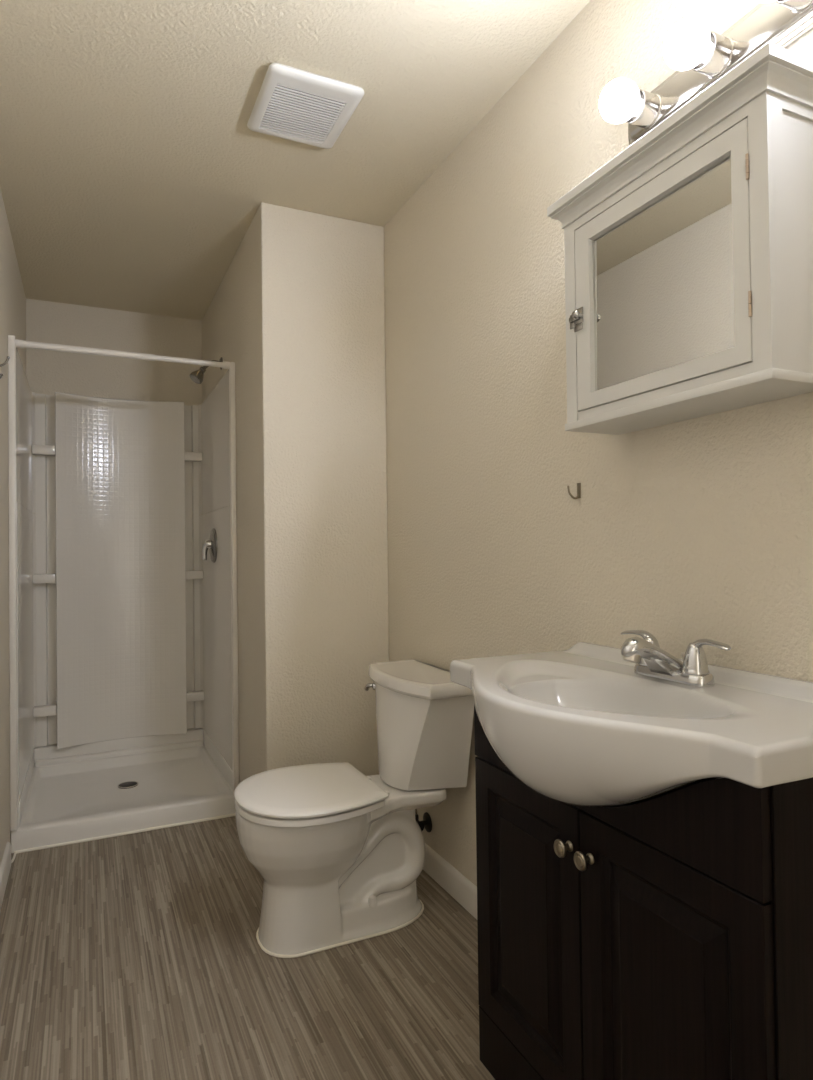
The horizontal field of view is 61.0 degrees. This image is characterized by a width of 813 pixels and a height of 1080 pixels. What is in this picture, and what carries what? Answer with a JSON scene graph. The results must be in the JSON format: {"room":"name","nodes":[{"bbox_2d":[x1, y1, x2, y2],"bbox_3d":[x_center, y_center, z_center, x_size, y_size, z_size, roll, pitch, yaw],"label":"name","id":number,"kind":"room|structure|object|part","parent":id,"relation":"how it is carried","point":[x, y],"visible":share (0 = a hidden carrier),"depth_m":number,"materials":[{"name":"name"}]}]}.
{"room":"bathroom","nodes":[
{"label":"bathroom","id":0,"kind":"room"},
{"bbox_2d":[0,188,25,865],"bbox_3d":[-0.808,-0.057,0.990,0.100,2.440,5.674,0,-1,-25],"label":"wall","id":1,"kind":"structure","parent":0,"point":[12,294],"depth_m":2.53,"materials":[{"name":"beige paint"}]},
{"bbox_2d":[0,356,9,378],"bbox_3d":[-1.352,-0.573,2.317,0.039,0.093,0.016,0,-1,-25],"label":"robe hook","id":2,"kind":"object","parent":1,"relation":"attached to","point":[8,357],"visible":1,"depth_m":2.32,"materials":[{"name":"silver metal"}]},
{"bbox_2d":[0,841,10,910],"bbox_3d":[-0.779,1.119,1.077,0.013,0.089,3.210,0,-1,-25],"label":"baseboard","id":3,"kind":"structure","parent":1,"relation":"attached to","point":[5,867],"depth_m":2.36,"materials":[{"name":"white paint"}]},
{"bbox_2d":[26,299,201,744],"bbox_3d":[-1.322,-0.010,3.824,1.363,2.440,0.100,0,-1,-25],"label":"wall","id":4,"kind":"structure","parent":0,"point":[48,372],"depth_m":3.67,"materials":[{"name":"beige paint"}]},
{"bbox_2d":[0,816,494,1079],"bbox_3d":[-0.130,1.189,1.280,1.563,0.060,5.674,0,-1,-25],"label":"floor","id":5,"kind":"structure","parent":0,"point":[136,956],"depth_m":1.84,"materials":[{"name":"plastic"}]},
{"bbox_2d":[8,335,238,862],"bbox_3d":[-1.303,0.210,3.198,0.863,1.985,1.038,0,-1,-25],"label":"shower enclosure","id":6,"kind":"object","parent":5,"relation":"on","point":[116,610],"visible":0.98,"depth_m":3.52,"materials":[{"name":"white plastic"}]},
{"bbox_3d":[-1.698,0.139,3.071,0.038,1.785,0.881,0,-1,-25],"label":"panel","id":7,"kind":"part","parent":6,"relation":"part of","materials":[{"name":"white plastic"}]},
{"bbox_2d":[32,445,54,455],"bbox_3d":[-1.823,-0.451,3.472,0.104,0.046,0.060,0,-1,-25],"label":"corner shelf","id":8,"kind":"object","parent":6,"relation":"attached to","point":[37,450],"depth_m":3.45,"materials":[{"name":"white plastic"}]},
{"bbox_2d":[32,574,55,583],"bbox_3d":[-1.815,0.194,3.463,0.104,0.046,0.060,0,-1,-25],"label":"corner shelf","id":9,"kind":"object","parent":6,"relation":"attached to","point":[36,578],"depth_m":3.43,"materials":[{"name":"white plastic"}]},
{"bbox_2d":[33,704,56,716],"bbox_3d":[-1.806,0.854,3.454,0.104,0.046,0.060,0,-1,-25],"label":"corner shelf","id":10,"kind":"object","parent":6,"relation":"attached to","point":[41,710],"depth_m":3.43,"materials":[{"name":"white plastic"}]},
{"bbox_3d":[-1.510,0.147,3.658,0.798,1.780,0.031,0,-1,-25],"label":"wall panel","id":11,"kind":"part","parent":6,"relation":"part of","materials":[{"name":"white plastic"}]},
{"bbox_3d":[-1.487,0.149,3.620,0.621,1.784,0.100,0,-1,-25],"label":"bowed panel","id":12,"kind":"part","parent":6,"relation":"part of","materials":[{"name":"white plastic"}]},
{"bbox_2d":[15,339,229,368],"bbox_3d":[-1.143,-0.761,2.844,0.816,0.035,0.031,0,-1,-25],"label":"shower rod","id":13,"kind":"object","parent":6,"relation":"attached to","point":[18,343],"visible":1,"depth_m":2.81,"materials":[{"name":"white metal"}]},
{"bbox_2d":[185,452,202,461],"bbox_3d":[-1.168,-0.455,3.777,0.094,0.046,0.060,0,-1,-25],"label":"corner shelf","id":14,"kind":"object","parent":6,"relation":"attached to","point":[189,456],"depth_m":3.75,"materials":[{"name":"white plastic"}]},
{"bbox_2d":[186,570,203,578],"bbox_3d":[-1.160,0.190,3.768,0.094,0.046,0.060,0,-1,-25],"label":"corner shelf","id":15,"kind":"object","parent":6,"relation":"attached to","point":[194,574],"depth_m":3.74,"materials":[{"name":"white plastic"}]},
{"bbox_2d":[187,690,204,701],"bbox_3d":[-1.152,0.850,3.758,0.094,0.046,0.060,0,-1,-25],"label":"corner shelf","id":16,"kind":"object","parent":6,"relation":"attached to","point":[195,695],"depth_m":3.74,"materials":[{"name":"white plastic"}]},
{"bbox_2d":[202,528,216,562],"bbox_3d":[-0.984,0.028,3.428,0.060,0.172,0.172,0,-1,-25],"label":"shower valve","id":17,"kind":"object","parent":6,"relation":"attached to","point":[211,544],"visible":1,"depth_m":3.41,"materials":[{"name":"silver metal"}]},
{"bbox_3d":[-0.989,0.049,3.425,0.049,0.102,0.048,0,-1,-25],"label":"lever","id":18,"kind":"part","parent":17,"relation":"part of","materials":[{"name":"silver metal"}]},
{"bbox_3d":[-0.946,0.135,3.421,0.024,1.785,0.881,0,-1,-25],"label":"panel","id":19,"kind":"part","parent":6,"relation":"part of","materials":[{"name":"white plastic"}]},
{"bbox_2d":[234,659,473,957],"bbox_3d":[-0.184,0.800,2.138,0.686,0.744,0.480,0,-1,-25],"label":"toilet","id":20,"kind":"object","parent":5,"relation":"on","point":[338,851],"visible":1,"depth_m":2.05,"materials":[{"name":"white ceramic"}]},
{"bbox_3d":[-0.304,0.741,2.063,0.407,0.018,0.428,0,-1,-25],"label":"lid","id":21,"kind":"part","parent":20,"relation":"part of","materials":[{"name":"white plastic"}]},
{"bbox_3d":[-0.204,0.974,2.114,0.621,0.396,0.373,0,-1,-25],"label":"bowl","id":22,"kind":"part","parent":20,"relation":"part of","materials":[{"name":"white ceramic"}]},
{"bbox_3d":[-0.124,0.510,2.405,0.058,0.037,0.029,-1,-1,35],"label":"flush lever","id":23,"kind":"part","parent":20,"relation":"part of","materials":[{"name":"silver metal"}]},
{"bbox_3d":[0.022,0.449,2.241,0.220,0.044,0.480,0,-1,-25],"label":"tank lid","id":24,"kind":"part","parent":20,"relation":"part of","materials":[{"name":"white ceramic"}]},
{"bbox_3d":[0.021,0.622,2.237,0.211,0.302,0.430,0,-1,-25],"label":"tank","id":25,"kind":"part","parent":20,"relation":"part of","materials":[{"name":"white ceramic"}]},
{"bbox_2d":[474,704,812,1079],"bbox_3d":[0.436,0.734,1.272,0.334,0.833,0.730,0,-1,-25],"label":"vanity cabinet","id":26,"kind":"object","parent":5,"relation":"on","point":[669,936],"visible":0.87,"depth_m":1.08,"materials":[{"name":"brown wood"}]},
{"bbox_3d":[0.240,0.757,1.385,0.018,0.550,0.356,0,-1,-25],"label":"door","id":27,"kind":"part","parent":26,"relation":"part of","materials":[{"name":"brown wood"}]},
{"bbox_3d":[0.282,0.551,1.237,0.028,0.032,0.032,0,-1,-25],"label":"knob","id":28,"kind":"part","parent":26,"relation":"part of","materials":[{"name":"grey metal"}]},
{"bbox_3d":[0.306,0.550,1.186,0.028,0.032,0.032,0,-1,-25],"label":"knob","id":29,"kind":"part","parent":26,"relation":"part of","materials":[{"name":"grey metal"}]},
{"bbox_2d":[450,642,812,805],"bbox_3d":[0.365,0.348,1.262,0.468,0.212,0.802,0,-1,-25],"label":"vanity sink","id":30,"kind":"object","parent":26,"relation":"in","point":[576,725],"visible":0.96,"depth_m":1.08,"materials":[{"name":"white ceramic"}]},
{"bbox_2d":[621,630,730,687],"bbox_3d":[0.502,0.221,1.311,0.182,0.086,0.202,-1,-1,17],"label":"faucet","id":31,"kind":"object","parent":30,"relation":"on","point":[651,661],"visible":1,"depth_m":1.26,"materials":[{"name":"silver metal"}]},
{"bbox_3d":[0.470,0.213,1.386,0.048,0.066,0.101,0,-1,-25],"label":"handle","id":32,"kind":"part","parent":31,"relation":"part of","materials":[{"name":"silver metal"}]},
{"bbox_3d":[0.462,0.218,1.292,0.145,0.080,0.064,0,-1,-25],"label":"spout","id":33,"kind":"part","parent":31,"relation":"part of","materials":[{"name":"silver metal"}]},
{"bbox_3d":[0.505,0.253,1.311,0.055,0.022,0.177,0,-1,-25],"label":"plate","id":34,"kind":"part","parent":31,"relation":"part of","materials":[{"name":"silver metal"}]},
{"bbox_3d":[0.539,0.211,1.238,0.048,0.066,0.101,0,-1,-25],"label":"handle","id":35,"kind":"part","parent":31,"relation":"part of","materials":[{"name":"silver metal"}]},
{"bbox_3d":[0.394,0.750,1.055,0.018,0.550,0.366,0,-1,-25],"label":"door","id":36,"kind":"part","parent":26,"relation":"part of","materials":[{"name":"brown wood"}]},
{"bbox_2d":[0,0,590,319],"bbox_3d":[-0.161,-1.311,1.316,1.563,0.060,5.674,0,-1,-25],"label":"ceiling","id":37,"kind":"structure","parent":0,"point":[134,175],"depth_m":2.07,"materials":[{"name":"beige paint"}]},
{"bbox_2d":[247,63,363,148],"bbox_3d":[-0.300,-1.256,2.015,0.272,0.025,0.308,0,-1,-25],"label":"exhaust fan","id":38,"kind":"object","parent":37,"relation":"attached to","point":[292,99],"visible":1,"depth_m":1.99,"materials":[{"name":"white plastic"}]},
{"bbox_2d":[259,83,345,142],"bbox_3d":[-0.307,-1.246,2.024,0.201,0.004,0.213,0,-1,-25],"label":"grille","id":39,"kind":"object","parent":38,"relation":"attached to","point":[287,106],"depth_m":2.02,"materials":[{"name":"white plastic"}]},
{"bbox_2d":[202,202,388,783],"bbox_3d":[-0.604,-0.027,3.308,0.498,2.440,1.443,0,-1,-25],"label":"wall partition","id":40,"kind":"structure","parent":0,"point":[298,309],"depth_m":2.66,"materials":[{"name":"beige paint"}]},
{"bbox_2d":[189,357,222,383],"bbox_3d":[-0.951,-0.808,3.276,0.152,0.138,0.065,0,-1,-28],"label":"shower head","id":41,"kind":"object","parent":40,"relation":"attached to","point":[197,376],"visible":0.69,"depth_m":3.25,"materials":[{"name":"silver metal"}]},
{"bbox_2d":[384,0,812,886],"bbox_3d":[0.517,-0.065,1.607,0.100,2.440,5.674,0,-1,-25],"label":"wall","id":42,"kind":"structure","parent":0,"point":[682,533],"depth_m":1.81,"materials":[{"name":"beige paint"}]},
{"bbox_2d":[415,809,431,831],"bbox_3d":[0.034,0.908,2.425,0.094,0.253,0.080,0,-1,-25],"label":"supply valve","id":43,"kind":"object","parent":42,"relation":"attached to","point":[426,822],"visible":0.41,"depth_m":2.43,"materials":[{"name":"black metal"}]},
{"bbox_3d":[0.041,1.001,2.413,0.038,0.038,0.024,0,-1,-25],"label":"stop handle","id":44,"kind":"part","parent":43,"relation":"part of","materials":[{"name":"black"}]},
{"bbox_2d":[423,843,476,918],"bbox_3d":[0.185,1.123,2.202,0.013,0.089,1.157,0,-1,-25],"label":"baseboard","id":45,"kind":"structure","parent":42,"relation":"attached to","point":[450,879],"depth_m":2.27,"materials":[{"name":"white paint"}]},
{"bbox_2d":[567,483,580,498],"bbox_3d":[0.408,-0.119,1.688,0.033,0.040,0.012,-1,-1,-5],"label":"wall hook","id":46,"kind":"object","parent":42,"relation":"attached to","point":[578,484],"visible":1,"depth_m":1.68,"materials":[{"name":"grey metal"}]},
{"bbox_3d":[0.422,-0.121,1.689,0.003,0.038,0.013,0,-1,-25],"label":"plate","id":47,"kind":"part","parent":46,"relation":"part of","materials":[{"name":"grey metal"}]},
{"bbox_2d":[547,42,812,434],"bbox_3d":[0.505,-0.489,1.305,0.172,0.496,0.544,0,-1,-25],"label":"medicine cabinet","id":48,"kind":"object","parent":42,"relation":"attached to","point":[689,252],"visible":1,"depth_m":1.18,"materials":[{"name":"white wood"}]},
{"bbox_3d":[0.357,-0.471,1.446,0.021,0.018,0.018,0,-1,-25],"label":"latch knob","id":49,"kind":"part","parent":48,"relation":"part of","materials":[{"name":"silver metal"}]},
{"bbox_3d":[0.458,-0.471,1.282,0.016,0.386,0.424,0,-1,-25],"label":"door","id":50,"kind":"part","parent":48,"relation":"part of","materials":[{"name":"grey paint"}]},
{"bbox_2d":[594,157,733,390],"bbox_3d":[0.463,-0.468,1.278,0.006,0.313,0.342,0,-1,-25],"label":"mirror","id":51,"kind":"object","parent":48,"relation":"attached to","point":[664,265],"depth_m":1.25,"materials":[{"name":"clear glass"}]},
{"bbox_3d":[0.502,-0.711,1.308,0.172,0.053,0.544,0,-1,-25],"label":"crown moulding","id":52,"kind":"part","parent":48,"relation":"part of","materials":[{"name":"grey paint"}]},
{"bbox_2d":[599,0,812,144],"bbox_3d":[0.573,-0.898,1.185,0.144,0.109,0.683,0,-1,-25],"label":"vanity light","id":53,"kind":"object","parent":42,"relation":"attached to","point":[700,56],"visible":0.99,"depth_m":1.25,"materials":[{"name":"silver metal"}]},
{"bbox_2d":[599,78,661,129],"bbox_3d":[0.453,-0.893,1.415,0.122,0.079,0.079,0,-1,-25],"label":"bulb","id":54,"kind":"object","parent":53,"relation":"attached to","point":[621,101],"depth_m":1.40,"materials":[{"name":"white glass"}]},
{"bbox_2d":[663,17,733,77],"bbox_3d":[0.526,-0.896,1.258,0.122,0.079,0.079,0,-1,-25],"label":"bulb","id":55,"kind":"object","parent":53,"relation":"attached to","point":[689,44],"depth_m":1.24,"materials":[{"name":"white glass"}]},
{"bbox_2d":[755,0,812,12],"bbox_3d":[0.599,-0.899,1.101,0.122,0.079,0.079,0,-1,-25],"label":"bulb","id":56,"kind":"object","parent":53,"relation":"attached to","point":[783,6],"depth_m":1.13,"materials":[{"name":"white glass"}]}
]}

